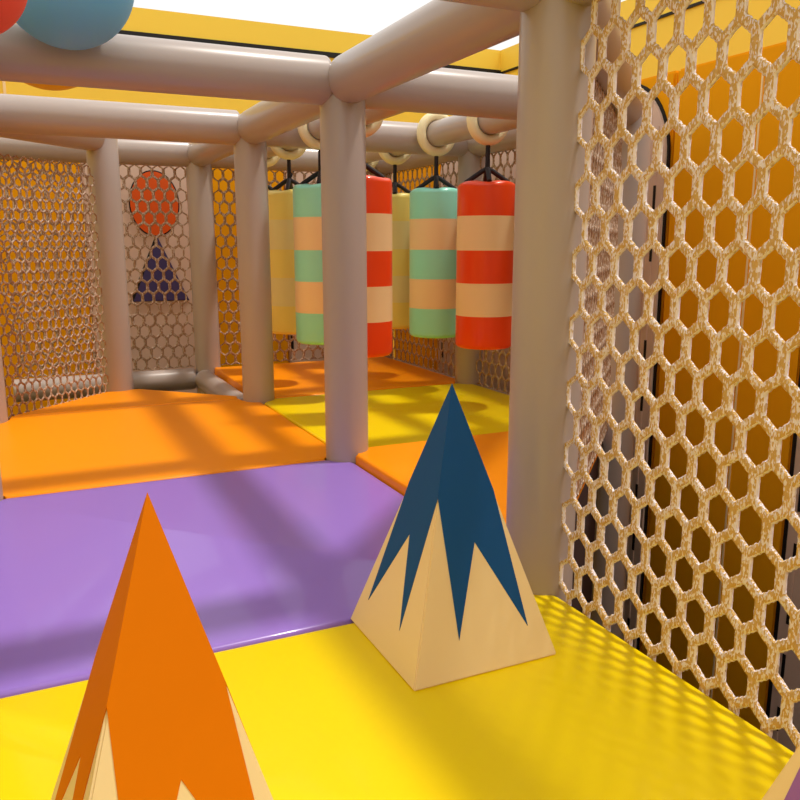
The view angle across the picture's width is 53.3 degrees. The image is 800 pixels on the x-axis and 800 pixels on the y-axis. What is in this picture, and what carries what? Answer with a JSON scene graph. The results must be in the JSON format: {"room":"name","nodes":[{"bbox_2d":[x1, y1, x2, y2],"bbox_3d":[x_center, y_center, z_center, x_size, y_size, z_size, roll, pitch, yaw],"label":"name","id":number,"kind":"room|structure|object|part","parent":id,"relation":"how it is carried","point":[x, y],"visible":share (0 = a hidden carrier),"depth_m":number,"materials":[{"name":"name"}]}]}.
{"room":"indoor playground","nodes":[
{"label":"indoor playground","id":0,"kind":"room"},
{"bbox_2d":[0,7,500,373],"bbox_3d":[-1.880,-1.098,5.901,6.200,3.347,0.100,-5,12,-25],"label":"wall","id":1,"kind":"structure","parent":0,"point":[145,20],"depth_m":5.82,"materials":[{"name":"yellow paint"}]},
{"bbox_2d":[2,81,5,93],"bbox_3d":[-2.180,-0.958,5.724,3.148,3.140,0.008,-5,12,-25],"label":"trim","id":2,"kind":"structure","parent":1,"relation":"attached to","point":[3,82],"depth_m":5.29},
{"bbox_2d":[118,30,500,72],"bbox_3d":[-1.856,-2.553,5.562,6.000,0.037,0.015,-5,12,-25],"label":"trim","id":3,"kind":"structure","parent":1,"relation":"attached to","point":[125,32],"depth_m":5.90,"materials":[{"name":"plastic"}]},
{"bbox_3d":[-0.769,-1.969,1.589,0.024,0.024,8.300,-5,12,-25],"label":"ceiling pipe","id":4,"kind":"object","parent":1,"relation":"attached to","visible":0},
{"bbox_2d":[26,83,74,90],"bbox_3d":[-0.913,-1.417,1.970,0.309,1.230,0.309,-5,12,-25],"label":"ball","id":5,"kind":"object","parent":4,"relation":"hanging from","point":[40,86],"visible":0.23,"depth_m":2.07,"materials":[{"name":"orange plastic"}]},
{"bbox_2d":[16,0,133,49],"bbox_3d":[-0.731,-1.369,1.651,0.291,1.202,0.291,-5,12,-25],"label":"ball","id":6,"kind":"object","parent":4,"relation":"hanging from","point":[63,24],"visible":0.92,"depth_m":1.70,"materials":[{"name":"blue plastic"}]},
{"bbox_2d":[500,0,799,79],"bbox_3d":[2.665,-0.615,3.441,0.100,3.347,8.300,-5,12,-25],"label":"wall","id":7,"kind":"structure","parent":0,"point":[775,32],"depth_m":4.87,"materials":[{"name":"yellow paint"}]},
{"bbox_2d":[499,1,703,73],"bbox_3d":[2.595,-2.074,3.168,0.015,0.016,8.185,-5,12,-25],"label":"trim","id":8,"kind":"structure","parent":7,"relation":"attached to","point":[699,2],"depth_m":5.09,"materials":[{"name":"plastic"}]},
{"bbox_3d":[0.072,0.105,3.119,0.980,0.039,2.840,-5,12,-25],"label":"floor","id":9,"kind":"structure","parent":0,"visible":0},
{"bbox_2d":[215,357,454,398],"bbox_3d":[-0.327,-0.103,3.943,0.977,0.050,0.949,-5,12,-25],"label":"floor mat","id":10,"kind":"object","parent":9,"relation":"on","point":[294,379],"visible":0.32,"depth_m":3.84,"materials":[{"name":"orange plastic"}]},
{"bbox_2d":[264,383,508,446],"bbox_3d":[0.080,0.068,3.071,0.994,0.050,0.994,-5,12,-25],"label":"floor mat","id":11,"kind":"object","parent":9,"relation":"on","point":[409,414],"visible":0.5,"depth_m":3.06,"materials":[{"name":"yellow plastic"}]},
{"bbox_2d":[356,431,597,522],"bbox_3d":[0.455,0.226,2.205,0.930,0.074,0.912,-5,12,-25],"label":"floor mat","id":12,"kind":"object","parent":9,"relation":"on","point":[394,465],"visible":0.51,"depth_m":2.28,"materials":[{"name":"orange plastic"}]},
{"bbox_3d":[-0.118,1.318,2.547,6.400,0.100,8.600,-5,12,-25],"label":"floor","id":13,"kind":"structure","parent":0,"visible":0},
{"bbox_2d":[0,468,3,500],"bbox_3d":[-1.065,0.253,1.997,0.128,2.202,0.128,-5,12,-25],"label":"post","id":14,"kind":"object","parent":13,"relation":"on","point":[1,488],"visible":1,"depth_m":2.00,"materials":[{"name":"beige plastic"}]},
{"bbox_2d":[0,340,7,423],"bbox_3d":[-1.490,0.078,2.885,0.128,2.202,0.128,-5,12,-25],"label":"post","id":15,"kind":"object","parent":13,"relation":"on","point":[3,404],"visible":0.03,"depth_m":2.86,"materials":[{"name":"beige plastic"}]},
{"bbox_2d":[0,160,94,416],"bbox_3d":[-2.832,-0.194,3.923,2.472,2.335,0.080,-5,12,-25],"label":"wall panel","id":16,"kind":"object","parent":13,"relation":"on","point":[23,163],"visible":0.1,"depth_m":4.23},
{"bbox_2d":[86,138,133,391],"bbox_3d":[-1.250,-0.050,3.538,0.128,2.202,0.128,-5,12,-25],"label":"post","id":17,"kind":"object","parent":13,"relation":"on","point":[103,163],"visible":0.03,"depth_m":3.39,"materials":[{"name":"beige plastic"}]},
{"bbox_2d":[0,133,104,150],"bbox_3d":[-1.370,-1.037,3.005,0.129,0.128,0.617,4,12,20],"label":"beam","id":18,"kind":"structure","parent":17,"relation":"attached to","point":[82,143],"depth_m":3.09,"materials":[{"name":"beige plastic"}]},
{"bbox_2d":[0,153,108,419],"bbox_3d":[-1.369,-0.428,3.127,0.006,1.002,0.572,4,12,19],"label":"safety net","id":19,"kind":"object","parent":18,"relation":"hanging from","point":[6,155],"visible":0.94,"depth_m":3.11,"materials":[{"name":"beige fabric"}]},
{"bbox_2d":[81,163,196,392],"bbox_3d":[-1.403,-0.322,4.577,0.667,2.335,0.088,-5,12,-25],"label":"wall panel","id":20,"kind":"object","parent":13,"relation":"on","point":[135,275],"visible":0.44,"depth_m":4.47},
{"bbox_2d":[186,162,220,393],"bbox_3d":[-1.010,-0.178,4.190,0.128,2.202,0.128,-5,12,-25],"label":"post","id":21,"kind":"object","parent":13,"relation":"on","point":[199,183],"visible":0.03,"depth_m":4.04,"materials":[{"name":"beige plastic"}]},
{"bbox_2d":[0,137,190,166],"bbox_3d":[-1.462,-1.188,3.775,0.910,0.128,0.128,-5,12,-25],"label":"beam","id":22,"kind":"structure","parent":21,"relation":"attached to","point":[130,152],"depth_m":3.79,"materials":[{"name":"beige plastic"}]},
{"bbox_2d":[0,160,194,377],"bbox_3d":[-1.462,-0.635,3.884,0.869,1.014,0.006,-5,12,-25],"label":"safety net","id":23,"kind":"object","parent":22,"relation":"hanging from","point":[4,170],"visible":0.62,"depth_m":3.91,"materials":[{"name":"beige fabric"}]},
{"bbox_2d":[13,368,196,402],"bbox_3d":[-1.462,-0.078,3.993,0.860,0.112,0.112,-5,12,-25],"label":"tube","id":24,"kind":"object","parent":21,"relation":"attached to","point":[169,379],"visible":0.6,"depth_m":4.00,"materials":[{"name":"beige plastic"}]},
{"bbox_2d":[195,370,242,400],"bbox_3d":[-0.836,-0.035,3.755,0.100,0.100,0.830,-5,12,-25],"label":"tube","id":25,"kind":"object","parent":21,"relation":"attached to","point":[205,380],"visible":0.51,"depth_m":3.78,"materials":[{"name":"beige plastic"}]},
{"bbox_2d":[211,149,376,173],"bbox_3d":[-0.557,-1.270,4.192,0.910,0.128,0.128,-5,12,-25],"label":"beam","id":26,"kind":"structure","parent":21,"relation":"attached to","point":[308,162],"depth_m":4.15,"materials":[{"name":"beige plastic"}]},
{"bbox_2d":[212,168,367,364],"bbox_3d":[-0.557,-0.717,4.301,0.869,1.014,0.006,-5,12,-25],"label":"safety net","id":27,"kind":"object","parent":26,"relation":"hanging from","point":[222,171],"visible":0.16,"depth_m":4.17,"materials":[{"name":"beige fabric"}]},
{"bbox_2d":[212,168,288,366],"bbox_3d":[-0.896,-0.369,4.813,0.437,2.335,0.083,-5,12,-25],"label":"wall panel","id":28,"kind":"object","parent":13,"relation":"on","point":[217,173],"visible":0.02,"depth_m":4.65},
{"bbox_2d":[233,138,274,403],"bbox_3d":[-0.585,-0.004,3.302,0.128,2.202,0.128,-5,12,-25],"label":"post","id":29,"kind":"object","parent":13,"relation":"on","point":[250,160],"visible":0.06,"depth_m":3.15,"materials":[{"name":"beige plastic"}]},
{"bbox_2d":[0,94,240,144],"bbox_3d":[-1.038,-1.014,2.887,0.910,0.128,0.128,-5,12,-25],"label":"beam","id":30,"kind":"structure","parent":29,"relation":"attached to","point":[19,114],"depth_m":2.84,"materials":[{"name":"beige plastic"}]},
{"bbox_2d":[188,143,233,165],"bbox_3d":[-0.797,-1.142,3.539,0.128,0.128,0.910,-5,12,-25],"label":"beam","id":31,"kind":"structure","parent":29,"relation":"attached to","point":[199,154],"depth_m":3.61,"materials":[{"name":"beige plastic"}]},
{"bbox_2d":[266,121,467,156],"bbox_3d":[-0.132,-1.096,3.304,0.910,0.128,0.128,-5,12,-25],"label":"beam","id":32,"kind":"structure","parent":29,"relation":"attached to","point":[392,136],"depth_m":3.29,"materials":[{"name":"beige plastic"}]},
{"bbox_2d":[267,109,403,158],"bbox_3d":[-0.356,-1.086,3.198,0.104,0.104,1.940,-5,12,-25],"label":"rail","id":33,"kind":"object","parent":32,"relation":"attached to","point":[372,115],"visible":0.02,"depth_m":2.65,"materials":[{"name":"beige plastic"}]},
{"bbox_2d":[267,156,279,189],"bbox_3d":[-0.653,-0.837,3.893,0.224,0.938,0.224,-5,12,-25],"label":"bag","id":34,"kind":"object","parent":33,"relation":"hanging from","point":[272,161],"visible":0.02,"depth_m":3.83,"materials":[{"name":"yellow plastic"}]},
{"bbox_2d":[268,147,305,334],"bbox_3d":[-0.487,-0.769,3.547,0.224,0.938,0.224,-5,12,-25],"label":"bag","id":35,"kind":"object","parent":33,"relation":"hanging from","point":[281,232],"visible":0.39,"depth_m":3.48,"materials":[{"name":"yellow plastic"}]},
{"bbox_3d":[-0.529,-0.946,3.512,0.091,0.067,0.019,0,11,0],"label":"strap leg","id":36,"kind":"part","parent":35,"relation":"part of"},
{"bbox_3d":[-0.487,-0.938,3.471,0.019,0.067,0.091,0,11,0],"label":"strap leg","id":37,"kind":"part","parent":35,"relation":"part of","materials":[{"name":"black fabric"}]},
{"bbox_3d":[-0.446,-0.946,3.512,0.091,0.067,0.019,0,11,0],"label":"strap leg","id":38,"kind":"part","parent":35,"relation":"part of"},
{"bbox_2d":[293,123,323,344],"bbox_3d":[-0.313,-0.698,3.183,0.224,0.938,0.224,-5,12,-25],"label":"bag","id":39,"kind":"object","parent":33,"relation":"hanging from","point":[307,215],"visible":0.48,"depth_m":3.12,"materials":[{"name":"teal plastic"}]},
{"bbox_3d":[-0.355,-0.874,3.148,0.091,0.067,0.019,0,11,0],"label":"strap leg","id":40,"kind":"part","parent":39,"relation":"part of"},
{"bbox_3d":[-0.313,-0.866,3.107,0.019,0.067,0.091,0,11,0],"label":"strap leg","id":41,"kind":"part","parent":39,"relation":"part of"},
{"bbox_2d":[366,120,391,357],"bbox_3d":[-0.139,-0.626,2.818,0.224,0.938,0.224,-5,12,-25],"label":"bag","id":42,"kind":"object","parent":33,"relation":"hanging from","point":[379,188],"visible":0.27,"depth_m":2.76,"materials":[{"name":"red plastic"}]},
{"bbox_3d":[-0.098,-0.802,2.784,0.091,0.067,0.019,0,11,0],"label":"strap leg","id":43,"kind":"part","parent":42,"relation":"part of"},
{"bbox_2d":[366,115,516,162],"bbox_3d":[0.112,-1.129,3.414,0.104,0.104,1.940,-5,12,-25],"label":"rail","id":44,"kind":"object","parent":32,"relation":"attached to","point":[452,129],"visible":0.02,"depth_m":3.11,"materials":[{"name":"beige plastic"}]},
{"bbox_2d":[366,161,378,170],"bbox_3d":[-0.185,-0.880,4.109,0.224,0.938,0.224,-5,12,-25],"label":"bag","id":45,"kind":"object","parent":44,"relation":"hanging from","point":[373,164],"visible":0.02,"depth_m":4.05,"materials":[{"name":"yellow plastic"}]},
{"bbox_2d":[379,153,410,328],"bbox_3d":[-0.024,-0.813,3.771,0.224,0.938,0.224,-5,12,-25],"label":"bag","id":46,"kind":"object","parent":44,"relation":"hanging from","point":[400,201],"visible":0.34,"depth_m":3.70,"materials":[{"name":"yellow plastic"}]},
{"bbox_3d":[-0.024,-0.982,3.696,0.019,0.067,0.091,0,11,0],"label":"strap leg","id":47,"kind":"part","parent":46,"relation":"part of","materials":[{"name":"black fabric"}]},
{"bbox_3d":[0.018,-0.990,3.736,0.091,0.067,0.019,0,11,0],"label":"strap leg","id":48,"kind":"part","parent":46,"relation":"part of","materials":[{"name":"black fabric"}]},
{"bbox_2d":[409,113,456,337],"bbox_3d":[0.153,-0.741,3.402,0.224,0.938,0.224,-5,12,-25],"label":"bag","id":49,"kind":"object","parent":44,"relation":"hanging from","point":[433,211],"visible":0.79,"depth_m":3.34,"materials":[{"name":"teal plastic"}]},
{"bbox_3d":[0.111,-0.917,3.368,0.091,0.067,0.019,0,11,0],"label":"strap leg","id":50,"kind":"part","parent":49,"relation":"part of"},
{"bbox_3d":[0.153,-0.909,3.327,0.019,0.067,0.091,0,11,0],"label":"strap leg","id":51,"kind":"part","parent":49,"relation":"part of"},
{"bbox_3d":[0.194,-0.917,3.368,0.091,0.067,0.019,0,11,0],"label":"strap leg","id":52,"kind":"part","parent":49,"relation":"part of","materials":[{"name":"black fabric"}]},
{"bbox_2d":[455,117,514,349],"bbox_3d":[0.329,-0.668,3.034,0.224,0.938,0.224,-5,12,-25],"label":"bag","id":53,"kind":"object","parent":44,"relation":"hanging from","point":[485,208],"visible":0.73,"depth_m":2.97,"materials":[{"name":"red plastic"}]},
{"bbox_3d":[0.287,-0.845,2.999,0.091,0.067,0.019,0,11,0],"label":"strap leg","id":54,"kind":"part","parent":53,"relation":"part of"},
{"bbox_3d":[0.329,-0.837,2.959,0.019,0.067,0.091,0,11,0],"label":"strap leg","id":55,"kind":"part","parent":53,"relation":"part of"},
{"bbox_3d":[0.370,-0.845,2.999,0.091,0.067,0.019,0,11,0],"label":"strap leg","id":56,"kind":"part","parent":53,"relation":"part of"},
{"bbox_2d":[283,171,369,362],"bbox_3d":[-0.382,-0.415,5.047,0.682,2.335,0.088,-5,12,-25],"label":"wall panel","id":57,"kind":"object","parent":13,"relation":"on","point":[299,176],"visible":0.06,"depth_m":4.91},
{"bbox_2d":[320,93,367,463],"bbox_3d":[-0.160,0.171,2.413,0.128,2.202,0.128,-5,12,-25],"label":"post","id":58,"kind":"object","parent":13,"relation":"on","point":[342,124],"visible":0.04,"depth_m":2.26,"materials":[{"name":"beige plastic"}]},
{"bbox_2d":[0,23,331,104],"bbox_3d":[-0.613,-0.839,1.998,0.910,0.128,0.128,-5,12,-25],"label":"beam","id":59,"kind":"structure","parent":58,"relation":"attached to","point":[124,62],"depth_m":1.97,"materials":[{"name":"beige plastic"}]},
{"bbox_2d":[237,101,319,143],"bbox_3d":[-0.372,-0.968,2.651,0.128,0.128,0.910,-5,12,-25],"label":"beam","id":60,"kind":"structure","parent":58,"relation":"attached to","point":[263,121],"depth_m":2.67,"materials":[{"name":"beige plastic"}]},
{"bbox_2d":[365,68,594,119],"bbox_3d":[0.293,-0.921,2.415,0.910,0.128,0.128,-5,12,-25],"label":"beam","id":61,"kind":"structure","parent":58,"relation":"attached to","point":[443,91],"depth_m":2.30,"materials":[{"name":"beige plastic"}]},
{"bbox_2d":[370,169,392,358],"bbox_3d":[-0.104,-0.261,4.607,0.128,2.202,0.128,-5,12,-25],"label":"post","id":62,"kind":"object","parent":13,"relation":"on","point":[388,175],"visible":0.02,"depth_m":4.39,"materials":[{"name":"beige plastic"}]},
{"bbox_2d":[376,154,457,173],"bbox_3d":[0.108,-1.224,3.956,0.128,0.128,0.910,-5,12,-25],"label":"beam","id":63,"kind":"structure","parent":62,"relation":"attached to","point":[414,161],"depth_m":3.94,"materials":[{"name":"beige plastic"}]},
{"bbox_2d":[386,160,457,376],"bbox_3d":[0.110,-0.670,4.061,0.006,1.014,0.869,-5,12,-25],"label":"safety net","id":64,"kind":"object","parent":63,"relation":"hanging from","point":[454,162],"visible":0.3,"depth_m":4.04,"materials":[{"name":"beige fabric"}]},
{"bbox_2d":[394,359,454,377],"bbox_3d":[0.159,-0.118,4.198,0.090,0.090,0.880,-5,12,-25],"label":"tube","id":65,"kind":"object","parent":62,"relation":"attached to","point":[394,359],"visible":0.05,"depth_m":4.20,"materials":[{"name":"beige plastic"}]},
{"bbox_2d":[394,164,440,369],"bbox_3d":[0.129,-0.384,4.891,0.080,2.335,0.622,-5,12,-25],"label":"wall panel","id":66,"kind":"object","parent":13,"relation":"on","point":[439,167],"visible":0.04,"depth_m":4.80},
{"bbox_2d":[455,149,484,386],"bbox_3d":[0.321,-0.086,3.719,0.128,2.202,0.128,-5,12,-25],"label":"post","id":67,"kind":"object","parent":13,"relation":"on","point":[466,372],"visible":0.02,"depth_m":3.64,"materials":[{"name":"beige plastic"}]},
{"bbox_2d":[467,129,516,155],"bbox_3d":[0.533,-1.049,3.068,0.128,0.128,0.910,-5,12,-25],"label":"beam","id":68,"kind":"structure","parent":67,"relation":"attached to","point":[508,143],"depth_m":3.27,"materials":[{"name":"beige plastic"}]},
{"bbox_2d":[476,150,597,393],"bbox_3d":[0.535,-0.495,3.173,0.006,1.014,0.869,-5,12,-25],"label":"safety net","id":69,"kind":"object","parent":68,"relation":"hanging from","point":[509,151],"visible":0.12,"depth_m":3.44,"materials":[{"name":"beige fabric"}]},
{"bbox_2d":[506,0,597,602],"bbox_3d":[0.265,0.345,1.525,0.128,2.202,0.128,-5,12,-25],"label":"post","id":70,"kind":"object","parent":13,"relation":"on","point":[552,86],"visible":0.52,"depth_m":1.36,"materials":[{"name":"beige plastic"}]},
{"bbox_2d":[328,0,519,102],"bbox_3d":[0.052,-0.793,1.763,0.128,0.128,0.910,-5,12,-25],"label":"beam","id":71,"kind":"structure","parent":70,"relation":"attached to","point":[438,34],"depth_m":1.69,"materials":[{"name":"beige plastic"}]},
{"bbox_2d":[441,0,541,11],"bbox_3d":[-0.188,-0.665,1.110,0.910,0.128,0.128,-5,12,-25],"label":"beam","id":72,"kind":"structure","parent":70,"relation":"attached to","point":[513,5],"depth_m":1.27,"materials":[{"name":"beige plastic"}]},
{"bbox_2d":[568,0,602,5],"bbox_3d":[0.477,-0.618,0.874,0.128,0.128,0.910,-5,12,-25],"label":"beam","id":73,"kind":"structure","parent":70,"relation":"attached to","point":[580,2],"depth_m":1.26,"materials":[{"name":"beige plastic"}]},
{"bbox_2d":[559,0,799,750],"bbox_3d":[0.478,-0.056,0.992,0.009,1.056,0.869,-5,12,-25],"label":"safety net","id":74,"kind":"object","parent":73,"relation":"hanging from","point":[791,15],"visible":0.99,"depth_m":1.13,"materials":[{"name":"fabric"}]},
{"bbox_2d":[596,0,641,125],"bbox_3d":[0.505,-0.834,1.971,0.129,0.128,1.324,4,12,20],"label":"beam","id":75,"kind":"structure","parent":70,"relation":"attached to","point":[634,110],"depth_m":1.85,"materials":[{"name":"beige plastic"}]},
{"bbox_2d":[576,77,622,497],"bbox_3d":[0.501,-0.278,2.069,0.006,1.014,1.249,4,12,19],"label":"safety net","id":76,"kind":"object","parent":75,"relation":"hanging from","point":[610,115],"visible":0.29,"depth_m":2.20,"materials":[{"name":"beige fabric"}]},
{"bbox_2d":[438,71,678,651],"bbox_3d":[0.628,-0.175,3.825,0.100,2.335,1.752,-5,12,-25],"label":"arch panel","id":77,"kind":"object","parent":13,"relation":"on","point":[661,102],"visible":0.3,"depth_m":3.08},
{"bbox_2d":[571,459,598,618],"bbox_3d":[0.476,0.798,2.318,0.020,1.008,1.230,4,12,19],"label":"trim","id":78,"kind":"structure","parent":13,"relation":"on","point":[579,549],"depth_m":2.55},
{"bbox_2d":[591,101,653,639],"bbox_3d":[0.772,0.086,2.843,0.128,2.202,0.128,-5,12,-25],"label":"post","id":79,"kind":"object","parent":13,"relation":"on","point":[630,186],"visible":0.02,"depth_m":2.76,"materials":[{"name":"beige plastic"}]},
{"bbox_2d":[484,387,509,394],"bbox_3d":[0.584,0.057,3.309,0.090,0.090,0.880,-5,12,-25],"label":"tube","id":80,"kind":"object","parent":79,"relation":"attached to","point":[484,387],"visible":0.03,"depth_m":3.59,"materials":[{"name":"beige plastic"}]},
{"bbox_2d":[642,41,799,729],"bbox_3d":[1.139,0.032,2.776,0.083,2.335,0.602,-5,12,-25],"label":"wall panel","id":81,"kind":"object","parent":13,"relation":"on","point":[787,316],"visible":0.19,"depth_m":2.71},
{"bbox_2d":[766,369,799,751],"bbox_3d":[1.488,0.175,2.045,0.084,2.335,1.036,-5,12,-25],"label":"wall panel","id":82,"kind":"object","parent":13,"relation":"on","point":[789,666],"visible":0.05,"depth_m":2.57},
{"bbox_3d":[-0.202,0.451,1.357,0.998,0.039,4.060,-5,12,-25],"label":"floor","id":83,"kind":"structure","parent":0,"visible":0},
{"bbox_2d":[0,399,325,498],"bbox_3d":[-0.839,0.144,2.683,0.994,0.050,1.059,-5,12,-25],"label":"floor mat","id":84,"kind":"object","parent":83,"relation":"on","point":[70,451],"visible":0.73,"depth_m":2.56,"materials":[{"name":"orange plastic"}]},
{"bbox_2d":[0,460,403,698],"bbox_3d":[-0.400,0.325,1.766,0.994,0.050,0.994,-5,12,-25],"label":"floor mat","id":85,"kind":"object","parent":83,"relation":"on","point":[261,555],"visible":0.58,"depth_m":1.64,"materials":[{"name":"purple plastic"}]},
{"bbox_2d":[0,595,793,799],"bbox_3d":[0.025,0.499,0.878,0.994,0.050,0.994,-5,12,-25],"label":"floor mat","id":86,"kind":"object","parent":83,"relation":"on","point":[324,714],"visible":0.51,"depth_m":1.06,"materials":[{"name":"yellow plastic"}]},
{"bbox_2d":[51,492,272,799],"bbox_3d":[-0.219,0.287,0.732,0.250,0.422,0.250,-5,12,-25],"label":"pyramid","id":87,"kind":"object","parent":86,"relation":"on","point":[158,718],"visible":1,"depth_m":0.68,"materials":[{"name":"orange plastic"}]},
{"bbox_2d":[351,384,555,690],"bbox_3d":[0.080,0.181,1.270,0.250,0.422,0.250,-5,12,-25],"label":"pyramid","id":88,"kind":"object","parent":86,"relation":"on","point":[447,595],"visible":1,"depth_m":1.22,"materials":[{"name":"beige plastic"}]},
{"bbox_2d":[762,745,799,799],"bbox_3d":[0.450,0.297,0.681,0.250,0.422,0.250,-5,12,-25],"label":"pyramid","id":89,"kind":"object","parent":86,"relation":"on","point":[786,786],"visible":1,"depth_m":0.72,"materials":[{"name":"beige plastic"}]},
{"bbox_3d":[-1.146,0.065,3.324,0.850,0.039,0.368,-5,12,-25],"label":"floor","id":90,"kind":"structure","parent":0,"visible":0},
{"bbox_2d":[13,389,236,416],"bbox_3d":[-1.149,0.015,3.342,0.868,0.050,0.408,-5,12,-25],"label":"floor mat","id":91,"kind":"object","parent":90,"relation":"on","point":[134,397],"visible":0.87,"depth_m":3.28,"materials":[{"name":"orange plastic"}]},
{"bbox_3d":[1.645,0.351,-1.472,6.000,3.347,0.100,-5,12,-25],"label":"wall","id":92,"kind":"structure","parent":0,"visible":0},
{"bbox_3d":[-0.930,-1.955,1.515,0.024,0.024,8.300,-5,12,-25],"label":"ceiling pipe","id":93,"kind":"object","parent":92,"relation":"attached to","visible":0},
{"bbox_2d":[0,0,26,33],"bbox_3d":[-0.742,-1.250,1.245,0.206,1.279,0.206,-5,12,-25],"label":"ball","id":94,"kind":"object","parent":93,"relation":"hanging from","point":[11,11],"visible":1,"depth_m":1.36,"materials":[{"name":"red plastic"}]}
]}

